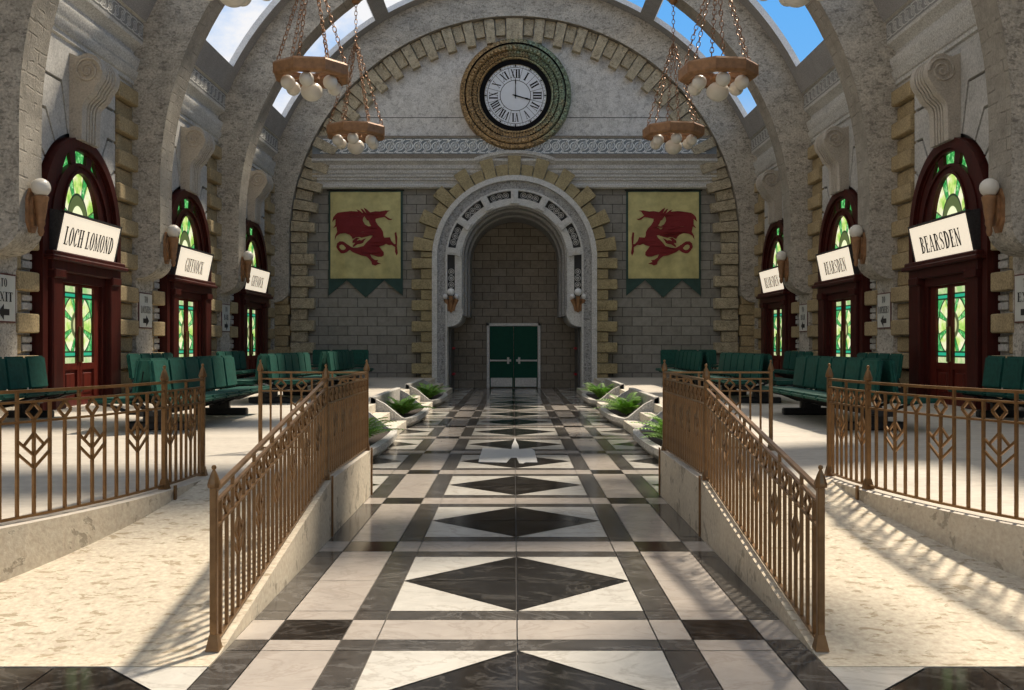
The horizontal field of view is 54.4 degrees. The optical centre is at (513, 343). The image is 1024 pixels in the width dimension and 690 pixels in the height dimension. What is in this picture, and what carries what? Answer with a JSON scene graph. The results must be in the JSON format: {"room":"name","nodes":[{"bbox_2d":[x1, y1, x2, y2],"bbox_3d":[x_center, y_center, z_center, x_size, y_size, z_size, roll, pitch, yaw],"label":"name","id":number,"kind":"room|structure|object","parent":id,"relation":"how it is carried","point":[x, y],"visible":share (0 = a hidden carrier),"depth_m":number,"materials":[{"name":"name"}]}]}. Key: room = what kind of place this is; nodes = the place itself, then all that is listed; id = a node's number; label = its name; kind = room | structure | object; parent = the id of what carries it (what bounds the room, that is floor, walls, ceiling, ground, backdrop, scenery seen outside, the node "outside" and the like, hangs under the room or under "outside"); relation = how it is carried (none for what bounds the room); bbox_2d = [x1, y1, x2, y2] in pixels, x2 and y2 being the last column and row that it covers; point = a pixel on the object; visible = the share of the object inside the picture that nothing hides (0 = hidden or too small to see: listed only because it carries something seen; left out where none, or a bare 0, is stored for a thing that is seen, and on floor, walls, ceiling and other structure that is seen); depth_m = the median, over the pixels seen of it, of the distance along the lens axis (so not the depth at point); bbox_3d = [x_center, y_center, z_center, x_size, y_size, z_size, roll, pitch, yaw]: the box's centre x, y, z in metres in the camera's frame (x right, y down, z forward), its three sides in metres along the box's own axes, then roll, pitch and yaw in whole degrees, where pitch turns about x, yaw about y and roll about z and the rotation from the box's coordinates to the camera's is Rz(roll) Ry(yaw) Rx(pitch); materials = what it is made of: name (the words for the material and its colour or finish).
{"room":"railway station","nodes":[
{"label":"railway station","id":0,"kind":"room"},
{"bbox_2d":[16,0,291,399],"bbox_3d":[-8.158,-2.650,12.950,1.350,8.500,41.900,0,0,0],"label":"wall","id":1,"kind":"structure","parent":0,"point":[109,30],"depth_m":20.49,"materials":[{"name":"grey stone"}]},
{"bbox_2d":[30,137,128,409],"bbox_3d":[-7.933,-1.327,18.380,0.400,4.905,3.320,0,0,0],"label":"door","id":2,"kind":"structure","parent":1,"relation":"in","point":[77,303],"depth_m":18.28,"materials":[{"name":"brown wood"}]},
{"bbox_2d":[49,208,121,261],"bbox_3d":[-7.939,-1.912,18.380,0.419,0.852,2.540,0,0,0],"label":"station sign","id":3,"kind":"object","parent":2,"relation":"attached to","point":[70,232],"visible":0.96,"depth_m":18.03,"materials":[{"name":"beige"}]},
{"bbox_2d":[69,53,119,147],"bbox_3d":[-7.732,-4.480,18.380,0.601,1.560,0.878,0,0,0],"label":"keystone","id":4,"kind":"object","parent":1,"relation":"attached to","point":[93,83],"visible":1,"depth_m":17.98,"materials":[{"name":"stone"}]},
{"bbox_2d":[158,189,217,356],"bbox_3d":[-7.933,-1.327,24.380,0.400,4.905,3.320,0,0,0],"label":"door","id":5,"kind":"structure","parent":1,"relation":"in","point":[186,311],"depth_m":24.38,"materials":[{"name":"brown wood"}]},
{"bbox_2d":[170,244,213,280],"bbox_3d":[-7.939,-1.912,24.380,0.419,0.852,2.540,0,0,0],"label":"station sign","id":6,"kind":"object","parent":5,"relation":"attached to","point":[190,262],"visible":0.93,"depth_m":24.20,"materials":[{"name":"beige"}]},
{"bbox_2d":[181,126,215,194],"bbox_3d":[-7.732,-4.480,24.380,0.601,1.560,0.878,0,0,0],"label":"keystone","id":7,"kind":"object","parent":1,"relation":"attached to","point":[197,146],"visible":0.99,"depth_m":23.98,"materials":[{"name":"stone"}]},
{"bbox_2d":[232,220,272,377],"bbox_3d":[-7.933,-1.327,30.380,0.400,4.905,3.320,0,0,0],"label":"door","id":8,"kind":"structure","parent":1,"relation":"in","point":[251,320],"depth_m":30.54,"materials":[{"name":"brown wood"}]},
{"bbox_2d":[242,266,270,292],"bbox_3d":[-7.939,-1.912,30.380,0.419,0.852,2.540,0,0,0],"label":"station sign","id":9,"kind":"object","parent":8,"relation":"attached to","point":[259,278],"visible":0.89,"depth_m":30.44,"materials":[{"name":"beige"}]},
{"bbox_2d":[247,170,273,223],"bbox_3d":[-7.732,-4.480,30.380,0.601,1.560,0.878,0,0,0],"label":"keystone","id":10,"kind":"object","parent":1,"relation":"attached to","point":[260,185],"visible":0.99,"depth_m":29.98,"materials":[{"name":"stone"}]},
{"bbox_2d":[0,388,1023,689],"bbox_3d":[0.017,1.606,14.150,16.412,0.012,44.300,0,0,0],"label":"floor","id":11,"kind":"structure","parent":0,"point":[569,568],"depth_m":6.26,"materials":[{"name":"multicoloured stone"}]},
{"bbox_2d":[0,479,330,668],"bbox_3d":[-2.702,1.367,6.591,2.377,0.487,3.322,0,0,0],"label":"ramp","id":12,"kind":"object","parent":11,"relation":"on","point":[138,595],"visible":0.85,"depth_m":5.90,"materials":[{"name":"stone"}]},
{"bbox_2d":[0,363,207,522],"bbox_3d":[-3.280,0.695,6.470,0.475,1.060,4.322,0,0,22],"label":"railing","id":13,"kind":"object","parent":12,"relation":"on","point":[189,422],"visible":1,"depth_m":7.21,"materials":[{"name":"brown metal"}]},
{"bbox_2d":[205,360,372,651],"bbox_3d":[-1.545,0.879,7.850,0.098,1.432,5.432,0,0,0],"label":"railing","id":14,"kind":"object","parent":12,"relation":"on","point":[341,418],"visible":1,"depth_m":6.53,"materials":[{"name":"brown metal"}]},
{"bbox_2d":[0,377,430,581],"bbox_3d":[-4.848,1.363,18.168,6.670,0.475,30.664,0,0,0],"label":"platform","id":15,"kind":"object","parent":11,"relation":"on","point":[26,544],"visible":0.4,"depth_m":8.85,"materials":[{"name":"stone"}]},
{"bbox_2d":[0,356,81,417],"bbox_3d":[-7.258,0.655,14.440,0.990,0.940,2.456,0,0,0],"label":"bench","id":16,"kind":"object","parent":15,"relation":"on","point":[16,372],"visible":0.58,"depth_m":14.91,"materials":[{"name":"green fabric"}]},
{"bbox_2d":[124,353,172,400],"bbox_3d":[-7.258,0.655,20.310,0.990,0.940,2.456,0,0,0],"label":"bench","id":17,"kind":"object","parent":15,"relation":"on","point":[131,358],"visible":0.19,"depth_m":19.35,"materials":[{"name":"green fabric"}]},
{"bbox_2d":[88,355,269,429],"bbox_3d":[-4.683,0.655,14.440,1.440,0.940,3.696,0,0,0],"label":"bench","id":18,"kind":"object","parent":15,"relation":"on","point":[220,370],"visible":0.59,"depth_m":13.86,"materials":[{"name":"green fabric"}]},
{"bbox_2d":[216,351,255,387],"bbox_3d":[-7.258,0.655,26.060,0.990,0.940,2.456,0,0,0],"label":"bench","id":19,"kind":"object","parent":15,"relation":"on","point":[239,357],"visible":0.38,"depth_m":26.36,"materials":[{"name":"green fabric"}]},
{"bbox_2d":[236,352,335,402],"bbox_3d":[-4.683,0.655,20.440,1.440,0.940,3.696,0,0,0],"label":"bench","id":20,"kind":"object","parent":15,"relation":"on","point":[298,361],"visible":0.68,"depth_m":19.32,"materials":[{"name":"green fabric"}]},
{"bbox_2d":[257,360,363,450],"bbox_3d":[-2.156,0.645,10.530,1.126,0.960,0.072,0,0,0],"label":"railing","id":21,"kind":"object","parent":15,"relation":"on","point":[260,369],"visible":0.6,"depth_m":10.52,"materials":[{"name":"brown metal"}]},
{"bbox_2d":[305,351,373,388],"bbox_3d":[-4.683,0.655,26.440,1.440,0.940,3.696,0,0,0],"label":"bench","id":22,"kind":"object","parent":15,"relation":"on","point":[335,360],"visible":0.45,"depth_m":25.62,"materials":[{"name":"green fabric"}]},
{"bbox_2d":[311,350,368,377],"bbox_3d":[-5.683,0.655,32.495,1.836,0.940,0.990,0,0,0],"label":"bench","id":23,"kind":"object","parent":15,"relation":"on","point":[360,356],"visible":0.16,"depth_m":32.59,"materials":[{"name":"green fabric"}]},
{"bbox_2d":[270,432,313,449],"bbox_3d":[-2.368,1.362,11.710,0.670,0.476,1.980,0,0,0],"label":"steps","id":24,"kind":"structure","parent":11,"relation":"on","point":[307,432],"depth_m":11.97,"materials":[{"name":"stone"}]},
{"bbox_2d":[307,411,396,458],"bbox_3d":[-2.278,1.298,14.740,0.890,0.604,4.100,0,0,0],"label":"planter","id":25,"kind":"object","parent":11,"relation":"on","point":[380,442],"visible":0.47,"depth_m":14.84,"materials":[{"name":"stone"}]},
{"bbox_2d":[369,417,402,437],"bbox_3d":[-2.196,1.236,14.387,1.346,0.447,1.480,0,0,27],"label":"fern","id":26,"kind":"object","parent":25,"relation":"in","point":[372,429],"visible":0.11,"depth_m":14.35,"materials":[{"name":"green plant"}]},
{"bbox_2d":[369,404,405,434],"bbox_3d":[-2.368,1.362,17.785,0.670,0.476,2.030,0,0,0],"label":"steps","id":27,"kind":"structure","parent":11,"relation":"on","point":[400,424],"depth_m":18.18,"materials":[{"name":"stone"}]},
{"bbox_2d":[370,387,428,427],"bbox_3d":[-2.278,1.298,20.850,0.890,0.604,4.100,0,0,0],"label":"planter","id":28,"kind":"object","parent":11,"relation":"on","point":[413,417],"visible":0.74,"depth_m":19.87,"materials":[{"name":"stone"}]},
{"bbox_2d":[386,395,433,414],"bbox_3d":[-2.259,1.268,20.442,1.177,0.383,1.468,0,0,27],"label":"fern","id":29,"kind":"object","parent":28,"relation":"in","point":[403,406],"visible":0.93,"depth_m":20.41,"materials":[{"name":"green plant"}]},
{"bbox_2d":[402,389,432,409],"bbox_3d":[-2.368,1.362,23.900,0.670,0.476,2.000,0,0,0],"label":"steps","id":30,"kind":"structure","parent":11,"relation":"on","point":[405,390],"depth_m":24.53,"materials":[{"name":"stone"}]},
{"bbox_2d":[405,378,447,406],"bbox_3d":[-2.278,1.298,26.910,0.890,0.604,4.100,0,0,0],"label":"planter","id":31,"kind":"object","parent":11,"relation":"on","point":[438,399],"visible":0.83,"depth_m":25.59,"materials":[{"name":"stone"}]},
{"bbox_2d":[416,383,445,397],"bbox_3d":[-2.360,1.256,26.597,1.228,0.408,1.456,0,0,21],"label":"fern","id":32,"kind":"object","parent":31,"relation":"in","point":[430,392],"visible":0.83,"depth_m":26.47,"materials":[{"name":"green plant"}]},
{"bbox_2d":[426,378,451,394],"bbox_3d":[-2.368,1.362,30.925,0.670,0.476,3.950,0,0,0],"label":"steps","id":33,"kind":"structure","parent":11,"relation":"on","point":[432,380],"depth_m":31.55,"materials":[{"name":"stone"}]},
{"bbox_2d":[478,439,536,463],"bbox_3d":[-0.083,1.598,15.150,0.800,0.004,3.700,0,0,0],"label":"inlay","id":34,"kind":"object","parent":11,"relation":"on","point":[501,455],"visible":1,"depth_m":14.38,"materials":[{"name":"white stone"}]},
{"bbox_2d":[577,378,602,395],"bbox_3d":[2.402,1.362,30.925,0.670,0.476,3.950,0,0,0],"label":"steps","id":35,"kind":"structure","parent":11,"relation":"on","point":[580,391],"depth_m":31.54,"materials":[{"name":"stone"}]},
{"bbox_2d":[582,378,623,406],"bbox_3d":[2.312,1.298,26.910,0.890,0.604,4.100,0,0,0],"label":"planter","id":36,"kind":"object","parent":11,"relation":"on","point":[590,398],"visible":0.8,"depth_m":25.86,"materials":[{"name":"stone"}]},
{"bbox_2d":[577,383,613,397],"bbox_3d":[2.287,1.241,26.504,1.166,0.437,1.581,0,0,0],"label":"fern","id":37,"kind":"object","parent":36,"relation":"on","point":[600,392],"visible":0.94,"depth_m":26.45,"materials":[{"name":"green plant"}]},
{"bbox_2d":[597,389,626,409],"bbox_3d":[2.402,1.362,23.900,0.670,0.476,2.000,0,0,0],"label":"steps","id":38,"kind":"structure","parent":11,"relation":"on","point":[599,404],"depth_m":24.35,"materials":[{"name":"stone"}]},
{"bbox_2d":[600,387,659,427],"bbox_3d":[2.312,1.298,20.850,0.890,0.604,4.100,0,0,0],"label":"planter","id":39,"kind":"object","parent":11,"relation":"on","point":[616,417],"visible":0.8,"depth_m":19.73,"materials":[{"name":"stone"}]},
{"bbox_2d":[595,392,642,414],"bbox_3d":[2.228,1.232,20.543,1.056,0.456,1.590,0,0,17],"label":"fern","id":40,"kind":"object","parent":39,"relation":"in","point":[626,408],"visible":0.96,"depth_m":20.40,"materials":[{"name":"green plant"}]},
{"bbox_2d":[624,404,662,434],"bbox_3d":[2.402,1.362,17.785,0.670,0.476,2.030,0,0,0],"label":"steps","id":41,"kind":"structure","parent":11,"relation":"on","point":[628,426],"depth_m":18.17,"materials":[{"name":"stone"}]},
{"bbox_2d":[633,410,662,458],"bbox_3d":[2.312,1.298,14.740,0.890,0.604,4.100,0,0,0],"label":"planter","id":42,"kind":"object","parent":11,"relation":"on","point":[651,444],"visible":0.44,"depth_m":14.99,"materials":[{"name":"stone"}]},
{"bbox_2d":[631,413,662,439],"bbox_3d":[2.404,1.236,14.387,1.346,0.447,1.480,0,0,27],"label":"fern","id":43,"kind":"object","parent":42,"relation":"in","point":[658,429],"visible":0.19,"depth_m":14.33,"materials":[{"name":"green plant"}]},
{"bbox_2d":[598,377,1023,578],"bbox_3d":[4.882,1.363,18.168,6.670,0.475,30.664,0,0,0],"label":"platform","id":44,"kind":"object","parent":11,"relation":"on","point":[996,541],"visible":0.38,"depth_m":9.07,"materials":[{"name":"stone"}]},
{"bbox_2d":[655,351,723,387],"bbox_3d":[4.717,0.655,26.440,1.440,0.940,3.696,0,0,0],"label":"bench","id":45,"kind":"object","parent":44,"relation":"on","point":[686,360],"visible":0.57,"depth_m":25.59,"materials":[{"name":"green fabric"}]},
{"bbox_2d":[660,350,718,377],"bbox_3d":[5.717,0.655,32.495,1.836,0.940,0.990,0,0,0],"label":"bench","id":46,"kind":"object","parent":44,"relation":"on","point":[669,356],"visible":0.24,"depth_m":32.59,"materials":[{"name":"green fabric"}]},
{"bbox_2d":[668,360,774,450],"bbox_3d":[2.190,0.645,10.530,1.126,0.960,0.072,0,0,0],"label":"railing","id":47,"kind":"object","parent":44,"relation":"on","point":[770,367],"visible":0.56,"depth_m":10.52,"materials":[{"name":"brown metal"}]},
{"bbox_2d":[694,352,793,402],"bbox_3d":[4.717,0.655,20.440,1.440,0.940,3.696,0,0,0],"label":"bench","id":48,"kind":"object","parent":44,"relation":"on","point":[730,361],"visible":0.67,"depth_m":19.32,"materials":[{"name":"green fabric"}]},
{"bbox_2d":[774,351,812,387],"bbox_3d":[7.292,0.655,26.060,0.990,0.940,2.456,0,0,0],"label":"bench","id":49,"kind":"object","parent":44,"relation":"on","point":[789,360],"visible":0.49,"depth_m":26.25,"materials":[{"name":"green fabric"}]},
{"bbox_2d":[762,355,940,429],"bbox_3d":[4.717,0.655,14.440,1.440,0.940,3.696,0,0,0],"label":"bench","id":50,"kind":"object","parent":44,"relation":"on","point":[810,371],"visible":0.62,"depth_m":13.86,"materials":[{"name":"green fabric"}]},
{"bbox_2d":[857,353,903,401],"bbox_3d":[7.292,0.655,20.310,0.990,0.940,2.456,0,0,0],"label":"bench","id":51,"kind":"object","parent":44,"relation":"on","point":[898,358],"visible":0.16,"depth_m":19.38,"materials":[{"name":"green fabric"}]},
{"bbox_2d":[824,363,1023,520],"bbox_3d":[3.314,0.695,6.470,0.475,1.060,4.322,0,0,-22],"label":"railing","id":52,"kind":"object","parent":44,"relation":"on","point":[864,426],"visible":1,"depth_m":7.17,"materials":[{"name":"brown metal"}]},
{"bbox_2d":[948,356,1023,417],"bbox_3d":[7.292,0.655,14.440,0.990,0.940,2.456,0,0,0],"label":"bench","id":53,"kind":"object","parent":44,"relation":"on","point":[1000,372],"visible":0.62,"depth_m":15.02,"materials":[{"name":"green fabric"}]},
{"bbox_2d":[701,479,1023,668],"bbox_3d":[2.736,1.367,6.591,2.377,0.487,3.322,0,0,0],"label":"ramp","id":54,"kind":"object","parent":11,"relation":"on","point":[896,595],"visible":0.88,"depth_m":5.94,"materials":[{"name":"stone"}]},
{"bbox_2d":[658,360,829,651],"bbox_3d":[1.579,0.879,7.850,0.098,1.432,5.432,0,0,0],"label":"railing","id":55,"kind":"object","parent":54,"relation":"on","point":[705,438],"visible":1,"depth_m":6.56,"materials":[{"name":"brown metal"}]},
{"bbox_2d":[277,18,751,387],"bbox_3d":[0.017,-5.150,34.500,16.600,13.500,3.600,0,0,0],"label":"wall","id":56,"kind":"structure","parent":0,"point":[458,186],"depth_m":33.28,"materials":[{"name":"stone"}]},
{"bbox_2d":[327,189,403,296],"bbox_3d":[-4.984,-3.375,33.413,2.601,3.629,0.146,0,0,0],"label":"banner","id":57,"kind":"object","parent":56,"relation":"attached to","point":[365,245],"visible":1,"depth_m":33.40,"materials":[{"name":"yellow fabric"}]},
{"bbox_2d":[443,288,458,311],"bbox_3d":[-2.098,-1.452,33.128,0.550,0.806,0.325,0,0,0],"label":"lamp","id":58,"kind":"object","parent":56,"relation":"attached to","point":[451,303],"visible":1,"depth_m":33.10,"materials":[{"name":"metal"}]},
{"bbox_2d":[449,328,455,388],"bbox_3d":[-2.140,0.525,34.975,0.155,2.150,1.850,0,0,0],"label":"door","id":59,"kind":"structure","parent":56,"relation":"in","point":[451,330],"depth_m":34.30,"materials":[{"name":"metal"}]},
{"bbox_2d":[269,0,759,349],"bbox_3d":[0.017,-5.438,33.435,17.200,13.125,0.830,0,0,0],"label":"arch","id":60,"kind":"object","parent":56,"relation":"attached to","point":[408,26],"visible":0.67,"depth_m":33.05,"materials":[{"name":"stone"}]},
{"bbox_2d":[453,222,575,387],"bbox_3d":[0.017,-1.900,36.350,5.200,7.000,0.300,0,0,0],"label":"wall niche","id":61,"kind":"object","parent":56,"relation":"in","point":[514,265],"visible":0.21,"depth_m":36.20,"materials":[{"name":"grey brick"}]},
{"bbox_2d":[487,323,540,387],"bbox_3d":[-0.013,0.420,36.140,1.960,2.360,0.120,0,0,0],"label":"door","id":62,"kind":"structure","parent":61,"relation":"attached to","point":[499,335],"depth_m":36.15,"materials":[{"name":"metal"}]},
{"bbox_2d":[459,38,570,149],"bbox_3d":[0.047,-8.330,33.258,3.740,3.740,0.365,0,0,0],"label":"wall clock","id":63,"kind":"object","parent":56,"relation":"attached to","point":[514,87],"visible":1,"depth_m":33.25,"materials":[{"name":"metal"}]},
{"bbox_2d":[573,328,579,389],"bbox_3d":[2.175,0.525,34.975,0.155,2.150,1.850,0,0,0],"label":"door","id":64,"kind":"structure","parent":56,"relation":"in","point":[577,330],"depth_m":34.29,"materials":[{"name":"metal"}]},
{"bbox_2d":[570,288,585,311],"bbox_3d":[2.132,-1.452,33.128,0.550,0.806,0.325,0,0,0],"label":"lamp","id":65,"kind":"object","parent":56,"relation":"attached to","point":[577,303],"visible":1,"depth_m":33.10,"materials":[{"name":"metal"}]},
{"bbox_2d":[625,189,701,296],"bbox_3d":[5.018,-3.375,33.412,2.601,3.629,0.148,0,0,0],"label":"banner","id":66,"kind":"object","parent":56,"relation":"attached to","point":[663,226],"visible":1,"depth_m":33.40,"materials":[{"name":"yellow fabric"}]},
{"bbox_2d":[121,0,908,138],"bbox_3d":[0.017,-9.430,12.410,15.871,5.255,41.320,0,0,0],"label":"frame","id":67,"kind":"structure","parent":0,"point":[210,61],"depth_m":26.83,"materials":[{"name":"concrete"}]},
{"bbox_2d":[0,0,1023,415],"bbox_3d":[0.017,-5.457,15.510,17.280,13.165,0.980,0,0,0],"label":"arch","id":68,"kind":"object","parent":67,"relation":"attached to","point":[26,26],"visible":0.91,"depth_m":15.13,"materials":[{"name":"stone"}]},
{"bbox_2d":[0,273,15,322],"bbox_3d":[-7.965,-0.720,15.520,0.029,0.770,0.770,0,0,0],"label":"direction sign","id":69,"kind":"object","parent":68,"relation":"attached to","point":[7,281],"visible":1,"depth_m":15.63,"materials":[{"name":"plastic"}]},
{"bbox_2d":[25,178,50,236],"bbox_3d":[-7.330,-2.112,15.410,0.305,0.905,0.340,0,0,0],"label":"wall lamp","id":70,"kind":"object","parent":68,"relation":"attached to","point":[36,199],"visible":1,"depth_m":15.33,"materials":[{"name":"metal"}]},
{"bbox_2d":[206,0,269,7],"bbox_3d":[-4.353,-7.392,15.410,1.569,4.347,1.569,0,0,-8],"label":"chandelier","id":71,"kind":"object","parent":68,"relation":"hanging from","point":[230,3],"visible":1,"depth_m":15.37,"materials":[{"name":"glass"}]},
{"bbox_2d":[760,0,823,7],"bbox_3d":[4.387,-7.392,15.410,1.569,4.347,1.569,0,0,-8],"label":"chandelier","id":72,"kind":"object","parent":68,"relation":"hanging from","point":[792,3],"visible":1,"depth_m":15.37,"materials":[{"name":"glass"}]},
{"bbox_2d":[979,178,1004,236],"bbox_3d":[7.364,-2.112,15.410,0.305,0.905,0.340,0,0,0],"label":"wall lamp","id":73,"kind":"object","parent":68,"relation":"attached to","point":[993,198],"visible":1,"depth_m":15.33,"materials":[{"name":"metal"}]},
{"bbox_2d":[1014,274,1023,322],"bbox_3d":[8.000,-0.720,15.520,0.029,0.770,0.770,0,0,0],"label":"direction sign","id":74,"kind":"object","parent":68,"relation":"attached to","point":[1019,278],"visible":1,"depth_m":15.74,"materials":[{"name":"plastic"}]},
{"bbox_2d":[129,0,900,383],"bbox_3d":[0.017,-5.457,21.510,17.280,13.165,0.980,0,0,0],"label":"arch","id":75,"kind":"object","parent":67,"relation":"attached to","point":[175,32],"visible":0.69,"depth_m":21.05,"materials":[{"name":"stone"}]},
{"bbox_2d":[138,292,151,328],"bbox_3d":[-7.965,-0.720,21.520,0.029,0.770,0.770,0,0,0],"label":"direction sign","id":76,"kind":"object","parent":75,"relation":"attached to","point":[145,299],"visible":1,"depth_m":21.48,"materials":[{"name":"plastic"}]},
{"bbox_2d":[163,225,180,266],"bbox_3d":[-7.330,-2.112,21.410,0.305,0.905,0.340,0,0,0],"label":"wall lamp","id":77,"kind":"object","parent":75,"relation":"attached to","point":[170,240],"visible":1,"depth_m":21.33,"materials":[{"name":"metal"}]},
{"bbox_2d":[273,0,348,101],"bbox_3d":[-4.353,-7.392,21.410,1.569,4.347,1.569,0,0,-8],"label":"chandelier","id":78,"kind":"object","parent":75,"relation":"hanging from","point":[331,74],"visible":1,"depth_m":21.05,"materials":[{"name":"metal"}]},
{"bbox_2d":[678,0,758,101],"bbox_3d":[4.387,-7.392,21.410,1.569,4.347,1.569,0,0,-8],"label":"chandelier","id":79,"kind":"object","parent":75,"relation":"hanging from","point":[697,74],"visible":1,"depth_m":21.06,"materials":[{"name":"metal"}]},
{"bbox_2d":[849,225,865,266],"bbox_3d":[7.364,-2.112,21.410,0.305,0.905,0.340,0,0,0],"label":"wall lamp","id":80,"kind":"object","parent":75,"relation":"attached to","point":[858,237],"visible":1,"depth_m":21.33,"materials":[{"name":"metal"}]},
{"bbox_2d":[877,292,890,328],"bbox_3d":[8.000,-0.720,21.520,0.029,0.770,0.770,0,0,0],"label":"direction sign","id":81,"kind":"object","parent":75,"relation":"attached to","point":[883,299],"visible":1,"depth_m":21.52,"materials":[{"name":"plastic"}]},
{"bbox_2d":[215,0,814,351],"bbox_3d":[0.017,-5.457,27.510,17.280,13.165,0.980,0,0,0],"label":"arch","id":82,"kind":"object","parent":67,"relation":"attached to","point":[778,98],"visible":0.66,"depth_m":27.05,"materials":[{"name":"stone"}]},
{"bbox_2d":[221,304,229,331],"bbox_3d":[-7.965,-0.720,27.520,0.029,0.770,0.770,0,0,0],"label":"direction sign","id":83,"kind":"object","parent":82,"relation":"attached to","point":[225,314],"visible":1,"depth_m":27.45,"materials":[{"name":"ceramic"}]},
{"bbox_2d":[241,251,252,282],"bbox_3d":[-7.330,-2.112,27.410,0.305,0.905,0.340,0,0,0],"label":"wall lamp","id":84,"kind":"object","parent":82,"relation":"attached to","point":[246,263],"visible":1,"depth_m":27.33,"materials":[{"name":"metal"}]},
{"bbox_2d":[326,0,384,154],"bbox_3d":[-4.353,-7.392,27.410,1.569,4.347,1.569,0,0,-8],"label":"chandelier","id":85,"kind":"object","parent":82,"relation":"hanging from","point":[354,133],"visible":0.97,"depth_m":27.11,"materials":[{"name":"metal"}]},
{"bbox_2d":[642,0,704,154],"bbox_3d":[4.387,-7.392,27.410,1.569,4.347,1.569,0,0,-8],"label":"chandelier","id":86,"kind":"object","parent":82,"relation":"hanging from","point":[671,133],"visible":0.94,"depth_m":27.15,"materials":[{"name":"metal"}]},
{"bbox_2d":[776,251,788,283],"bbox_3d":[7.364,-2.112,27.410,0.305,0.905,0.340,0,0,0],"label":"wall lamp","id":87,"kind":"object","parent":82,"relation":"attached to","point":[783,263],"visible":1,"depth_m":27.33,"materials":[{"name":"metal"}]},
{"bbox_2d":[799,304,807,331],"bbox_3d":[8.000,-0.720,27.520,0.029,0.770,0.770,0,0,0],"label":"direction sign","id":88,"kind":"object","parent":82,"relation":"attached to","point":[803,313],"visible":1,"depth_m":27.47,"materials":[{"name":"ceramic"}]},
{"bbox_2d":[737,0,1013,398],"bbox_3d":[8.192,-2.650,12.950,1.350,8.500,41.900,0,0,0],"label":"wall","id":89,"kind":"structure","parent":0,"point":[918,31],"depth_m":20.48,"materials":[{"name":"grey stone"}]},
{"bbox_2d":[756,170,781,223],"bbox_3d":[7.766,-4.480,30.380,0.601,1.560,0.878,0,0,0],"label":"keystone","id":90,"kind":"object","parent":89,"relation":"attached to","point":[768,184],"visible":1,"depth_m":29.98,"materials":[{"name":"stone"}]},
{"bbox_2d":[756,220,796,377],"bbox_3d":[7.967,-1.327,30.380,0.400,4.905,3.320,0,0,0],"label":"door","id":91,"kind":"structure","parent":89,"relation":"in","point":[777,319],"depth_m":30.54,"materials":[{"name":"brown wood"}]},
{"bbox_2d":[758,266,786,292],"bbox_3d":[7.973,-1.912,30.380,0.419,0.852,2.540,0,0,0],"label":"station sign","id":92,"kind":"object","parent":91,"relation":"attached to","point":[769,278],"visible":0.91,"depth_m":30.43,"materials":[{"name":"beige"}]},
{"bbox_2d":[814,126,848,194],"bbox_3d":[7.766,-4.480,24.380,0.601,1.560,0.878,0,0,0],"label":"keystone","id":93,"kind":"object","parent":89,"relation":"attached to","point":[831,146],"visible":0.99,"depth_m":23.98,"materials":[{"name":"stone"}]},
{"bbox_2d":[812,189,871,356],"bbox_3d":[7.967,-1.327,24.380,0.400,4.905,3.320,0,0,0],"label":"door","id":94,"kind":"structure","parent":89,"relation":"in","point":[842,311],"depth_m":24.39,"materials":[{"name":"brown wood"}]},
{"bbox_2d":[815,244,858,280],"bbox_3d":[7.973,-1.912,24.380,0.419,0.852,2.540,0,0,0],"label":"station sign","id":95,"kind":"object","parent":94,"relation":"attached to","point":[838,262],"visible":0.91,"depth_m":24.20,"materials":[{"name":"beige"}]},
{"bbox_2d":[910,53,960,147],"bbox_3d":[7.766,-4.480,18.380,0.601,1.560,0.878,0,0,0],"label":"keystone","id":96,"kind":"object","parent":89,"relation":"attached to","point":[936,84],"visible":1,"depth_m":17.98,"materials":[{"name":"stone"}]},
{"bbox_2d":[901,137,999,409],"bbox_3d":[7.967,-1.327,18.380,0.400,4.905,3.320,0,0,0],"label":"door","id":97,"kind":"structure","parent":89,"relation":"in","point":[952,303],"depth_m":18.27,"materials":[{"name":"brown wood"}]},
{"bbox_2d":[907,208,980,261],"bbox_3d":[7.973,-1.912,18.380,0.419,0.852,2.540,0,0,0],"label":"station sign","id":98,"kind":"object","parent":97,"relation":"attached to","point":[959,232],"visible":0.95,"depth_m":18.04,"materials":[{"name":"beige"}]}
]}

